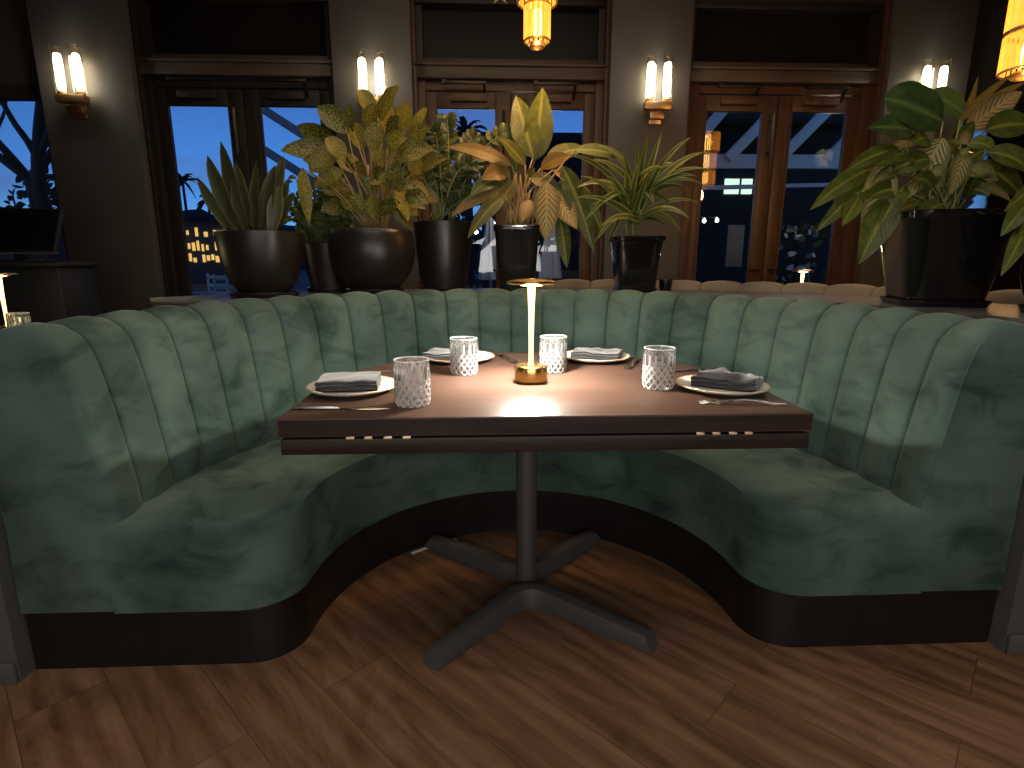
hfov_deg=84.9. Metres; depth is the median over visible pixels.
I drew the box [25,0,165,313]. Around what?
column
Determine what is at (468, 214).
palm tree
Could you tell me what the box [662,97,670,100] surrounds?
socket
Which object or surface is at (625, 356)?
plate
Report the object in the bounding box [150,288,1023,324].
trim
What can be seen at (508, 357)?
fork
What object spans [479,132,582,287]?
building
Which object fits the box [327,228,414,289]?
pot
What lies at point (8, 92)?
window
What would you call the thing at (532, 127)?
potted plant
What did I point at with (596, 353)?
napkin
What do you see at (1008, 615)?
wall partition
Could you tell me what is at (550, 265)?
patio umbrella
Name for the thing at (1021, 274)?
pot
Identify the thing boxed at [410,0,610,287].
door
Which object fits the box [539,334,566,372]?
tumbler
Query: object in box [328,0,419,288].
column
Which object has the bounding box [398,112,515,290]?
plant
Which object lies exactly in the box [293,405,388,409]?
knife
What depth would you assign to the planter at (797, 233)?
7.34 m
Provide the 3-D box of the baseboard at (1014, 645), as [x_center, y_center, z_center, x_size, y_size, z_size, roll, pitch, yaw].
[1.655,0.737,1.597,0.500,0.060,0.012,-1,12,-2]
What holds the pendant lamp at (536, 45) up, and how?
hanging from the ceiling
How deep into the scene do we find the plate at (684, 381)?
1.47 m
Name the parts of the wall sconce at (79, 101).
bulb, bulb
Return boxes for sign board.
[724,225,744,281]
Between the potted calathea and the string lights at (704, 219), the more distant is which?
the string lights at (704, 219)
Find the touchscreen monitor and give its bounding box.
[0,208,63,261]
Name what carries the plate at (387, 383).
on the dining table
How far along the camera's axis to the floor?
1.43 m
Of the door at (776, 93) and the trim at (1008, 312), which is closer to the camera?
the trim at (1008, 312)
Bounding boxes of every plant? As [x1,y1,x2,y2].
[197,141,303,297]
[281,85,447,293]
[283,171,358,292]
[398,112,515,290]
[447,88,627,291]
[568,133,710,292]
[810,74,1023,307]
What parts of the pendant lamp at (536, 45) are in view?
bulb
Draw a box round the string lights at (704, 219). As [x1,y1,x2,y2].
[461,204,788,253]
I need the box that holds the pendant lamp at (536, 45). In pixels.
[517,0,557,50]
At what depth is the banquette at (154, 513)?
1.62 m
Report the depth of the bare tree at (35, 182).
7.63 m
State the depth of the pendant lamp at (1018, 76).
2.75 m
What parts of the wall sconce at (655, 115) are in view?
bulb, bulb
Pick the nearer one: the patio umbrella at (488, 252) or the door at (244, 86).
the door at (244, 86)
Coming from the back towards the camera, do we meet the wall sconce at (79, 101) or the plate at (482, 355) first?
the wall sconce at (79, 101)
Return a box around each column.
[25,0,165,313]
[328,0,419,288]
[602,0,694,280]
[857,0,979,287]
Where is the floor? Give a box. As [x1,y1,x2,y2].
[0,530,1023,767]
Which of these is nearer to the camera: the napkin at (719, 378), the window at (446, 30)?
the napkin at (719, 378)
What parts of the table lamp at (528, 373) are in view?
stem, lamp shade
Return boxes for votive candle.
[659,279,672,291]
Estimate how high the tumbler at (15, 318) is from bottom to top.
0.112 m
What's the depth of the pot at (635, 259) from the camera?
2.78 m
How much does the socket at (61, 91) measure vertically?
0.047 m
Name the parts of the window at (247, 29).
sill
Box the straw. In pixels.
[411,539,456,553]
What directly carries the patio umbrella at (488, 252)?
on the ground
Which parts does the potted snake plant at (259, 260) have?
pot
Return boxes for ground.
[192,271,481,295]
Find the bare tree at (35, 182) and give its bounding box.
[0,101,61,261]
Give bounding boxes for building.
[183,216,230,283]
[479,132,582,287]
[696,112,966,284]
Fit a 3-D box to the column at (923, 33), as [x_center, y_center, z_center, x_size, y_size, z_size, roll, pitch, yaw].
[3.392,-1.837,4.857,0.673,3.700,0.280,-1,12,-2]
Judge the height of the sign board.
1.620 m
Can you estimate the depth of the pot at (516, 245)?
2.88 m
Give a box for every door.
[127,0,339,296]
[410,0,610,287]
[677,0,892,285]
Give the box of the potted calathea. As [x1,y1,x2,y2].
[1001,162,1023,312]
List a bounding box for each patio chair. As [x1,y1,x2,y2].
[193,273,228,294]
[212,274,234,294]
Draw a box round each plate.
[306,376,393,396]
[429,350,494,363]
[567,350,629,362]
[676,374,770,395]
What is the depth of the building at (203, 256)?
28.53 m
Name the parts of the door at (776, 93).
closer arm, handle, closer arm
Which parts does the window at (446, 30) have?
sill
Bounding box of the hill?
[0,206,481,270]
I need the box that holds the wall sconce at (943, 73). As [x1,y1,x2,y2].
[919,58,952,86]
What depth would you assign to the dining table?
1.37 m
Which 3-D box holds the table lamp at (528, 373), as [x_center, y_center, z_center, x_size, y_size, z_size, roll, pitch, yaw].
[0.055,-0.150,1.591,0.141,0.295,0.141,-1,12,-2]
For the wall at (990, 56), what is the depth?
4.61 m
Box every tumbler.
[5,312,30,326]
[393,356,430,407]
[449,336,477,375]
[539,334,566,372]
[642,345,675,390]
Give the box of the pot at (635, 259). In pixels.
[609,236,665,287]
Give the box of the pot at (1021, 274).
[1019,256,1023,297]
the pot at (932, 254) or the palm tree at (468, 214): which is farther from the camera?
the palm tree at (468, 214)
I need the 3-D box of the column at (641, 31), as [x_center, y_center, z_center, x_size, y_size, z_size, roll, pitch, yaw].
[1.100,-1.816,4.763,0.647,3.700,0.280,-1,12,-2]
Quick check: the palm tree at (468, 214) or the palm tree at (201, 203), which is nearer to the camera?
the palm tree at (468, 214)
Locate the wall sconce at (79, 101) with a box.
[48,45,90,118]
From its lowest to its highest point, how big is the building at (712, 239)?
7.200 m
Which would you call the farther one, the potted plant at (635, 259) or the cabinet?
the cabinet
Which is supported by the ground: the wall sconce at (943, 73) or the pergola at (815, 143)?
the pergola at (815, 143)
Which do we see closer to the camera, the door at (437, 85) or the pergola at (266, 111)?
the door at (437, 85)
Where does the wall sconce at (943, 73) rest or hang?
attached to the wall at (990, 56)
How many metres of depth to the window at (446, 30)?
4.55 m
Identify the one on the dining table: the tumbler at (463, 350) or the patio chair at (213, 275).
the tumbler at (463, 350)
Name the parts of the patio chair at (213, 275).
leg, backrest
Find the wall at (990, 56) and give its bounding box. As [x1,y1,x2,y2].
[0,0,1023,96]
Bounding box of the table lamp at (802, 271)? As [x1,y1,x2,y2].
[791,269,814,281]
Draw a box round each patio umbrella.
[478,218,495,287]
[539,227,561,279]
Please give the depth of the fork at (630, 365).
1.86 m
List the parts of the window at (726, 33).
sill, pane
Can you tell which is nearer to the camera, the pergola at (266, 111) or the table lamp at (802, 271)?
the table lamp at (802, 271)
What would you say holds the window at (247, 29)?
attached to the door at (244, 86)
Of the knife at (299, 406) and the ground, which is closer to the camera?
the knife at (299, 406)
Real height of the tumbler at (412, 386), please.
0.112 m
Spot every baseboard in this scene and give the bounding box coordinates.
[0,663,18,684]
[1005,634,1023,654]
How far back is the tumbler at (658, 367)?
1.51 m
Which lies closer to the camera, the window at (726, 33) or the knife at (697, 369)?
the knife at (697, 369)
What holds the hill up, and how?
on the ground
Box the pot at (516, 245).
[493,225,539,286]
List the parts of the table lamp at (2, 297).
stem, lamp shade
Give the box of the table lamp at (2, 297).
[0,272,17,328]
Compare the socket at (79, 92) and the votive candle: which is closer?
the votive candle
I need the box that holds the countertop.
[0,262,100,266]
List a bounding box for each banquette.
[0,288,1023,668]
[536,279,1023,304]
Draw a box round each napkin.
[315,371,381,392]
[423,348,449,360]
[571,347,623,359]
[691,367,763,391]
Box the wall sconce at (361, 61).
[355,52,385,121]
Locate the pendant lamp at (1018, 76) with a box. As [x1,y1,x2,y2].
[996,24,1023,81]
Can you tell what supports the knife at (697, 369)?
on the dining table
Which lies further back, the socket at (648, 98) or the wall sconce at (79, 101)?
the socket at (648, 98)
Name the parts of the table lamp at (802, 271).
stem, lamp shade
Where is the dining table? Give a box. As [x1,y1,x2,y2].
[277,352,813,670]
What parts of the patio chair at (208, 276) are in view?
leg, armrest, backrest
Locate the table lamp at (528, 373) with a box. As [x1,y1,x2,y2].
[506,278,556,384]
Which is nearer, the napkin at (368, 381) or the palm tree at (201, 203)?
the napkin at (368, 381)
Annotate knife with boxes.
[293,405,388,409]
[675,368,716,371]
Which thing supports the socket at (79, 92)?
attached to the wall sconce at (79, 101)
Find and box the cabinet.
[0,262,100,324]
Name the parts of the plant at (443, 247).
pot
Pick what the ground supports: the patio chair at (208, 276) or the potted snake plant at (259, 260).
the patio chair at (208, 276)
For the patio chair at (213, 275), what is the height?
0.920 m
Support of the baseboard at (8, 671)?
attached to the wall partition at (15, 643)
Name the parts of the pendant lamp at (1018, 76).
bulb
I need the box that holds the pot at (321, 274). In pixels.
[303,243,348,287]
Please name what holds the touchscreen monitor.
on the cabinet
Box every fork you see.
[495,353,518,362]
[624,359,640,368]
[698,399,787,405]
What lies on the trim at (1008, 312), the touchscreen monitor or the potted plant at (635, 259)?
the potted plant at (635, 259)
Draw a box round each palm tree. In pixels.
[178,173,196,215]
[196,195,210,215]
[456,116,487,287]
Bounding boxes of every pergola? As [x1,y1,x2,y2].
[262,107,320,190]
[702,112,843,189]
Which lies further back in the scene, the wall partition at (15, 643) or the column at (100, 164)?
the column at (100, 164)
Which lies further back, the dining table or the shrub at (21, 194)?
the shrub at (21, 194)
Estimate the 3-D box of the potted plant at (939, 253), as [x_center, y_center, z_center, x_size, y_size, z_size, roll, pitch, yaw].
[1.409,-0.671,1.961,0.818,0.779,0.380,2,12,7]
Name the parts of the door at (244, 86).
closer arm, closer arm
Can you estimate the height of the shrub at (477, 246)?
3.681 m
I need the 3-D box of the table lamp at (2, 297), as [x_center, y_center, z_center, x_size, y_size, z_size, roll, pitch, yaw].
[-2.346,-0.367,2.585,0.141,0.295,0.141,-1,12,-2]
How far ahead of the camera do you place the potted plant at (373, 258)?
2.65 m
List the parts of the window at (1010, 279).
frame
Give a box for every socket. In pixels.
[57,89,67,93]
[75,90,86,94]
[645,97,653,100]
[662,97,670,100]
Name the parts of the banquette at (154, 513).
seat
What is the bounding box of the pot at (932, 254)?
[881,208,1014,301]
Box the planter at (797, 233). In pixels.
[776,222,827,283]
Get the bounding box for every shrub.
[4,167,65,261]
[443,204,487,287]
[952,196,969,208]
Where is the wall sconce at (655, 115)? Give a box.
[643,55,674,124]
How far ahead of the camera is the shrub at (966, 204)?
6.74 m
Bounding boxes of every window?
[0,84,67,261]
[135,0,329,59]
[415,0,605,63]
[692,1,884,67]
[965,96,1023,291]
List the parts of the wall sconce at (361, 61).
bulb, bulb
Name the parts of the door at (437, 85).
closer arm, closer arm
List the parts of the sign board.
leg, leg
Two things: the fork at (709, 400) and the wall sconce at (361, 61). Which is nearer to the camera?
the fork at (709, 400)
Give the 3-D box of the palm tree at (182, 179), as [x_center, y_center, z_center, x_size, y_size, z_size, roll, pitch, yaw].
[-24.506,-12.018,42.398,2.288,7.610,2.534,-12,17,-43]
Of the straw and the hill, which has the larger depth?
the hill
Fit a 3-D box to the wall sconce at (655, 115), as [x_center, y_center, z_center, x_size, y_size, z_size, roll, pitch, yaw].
[1.158,-2.338,4.447,0.224,0.493,0.119,-1,12,-2]
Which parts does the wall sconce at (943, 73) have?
bulb, bulb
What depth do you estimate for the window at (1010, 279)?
4.99 m
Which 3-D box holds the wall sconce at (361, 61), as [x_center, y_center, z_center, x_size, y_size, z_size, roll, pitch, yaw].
[-1.088,-2.317,4.355,0.224,0.493,0.119,-1,12,-2]
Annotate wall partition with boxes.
[0,505,35,680]
[153,304,1023,651]
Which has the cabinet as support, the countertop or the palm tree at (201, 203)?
the countertop
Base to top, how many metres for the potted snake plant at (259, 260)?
0.662 m
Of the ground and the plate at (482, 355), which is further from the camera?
the ground
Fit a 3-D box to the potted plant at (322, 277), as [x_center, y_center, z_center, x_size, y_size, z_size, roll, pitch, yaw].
[-0.969,-0.788,2.871,0.448,0.620,0.254,0,12,0]

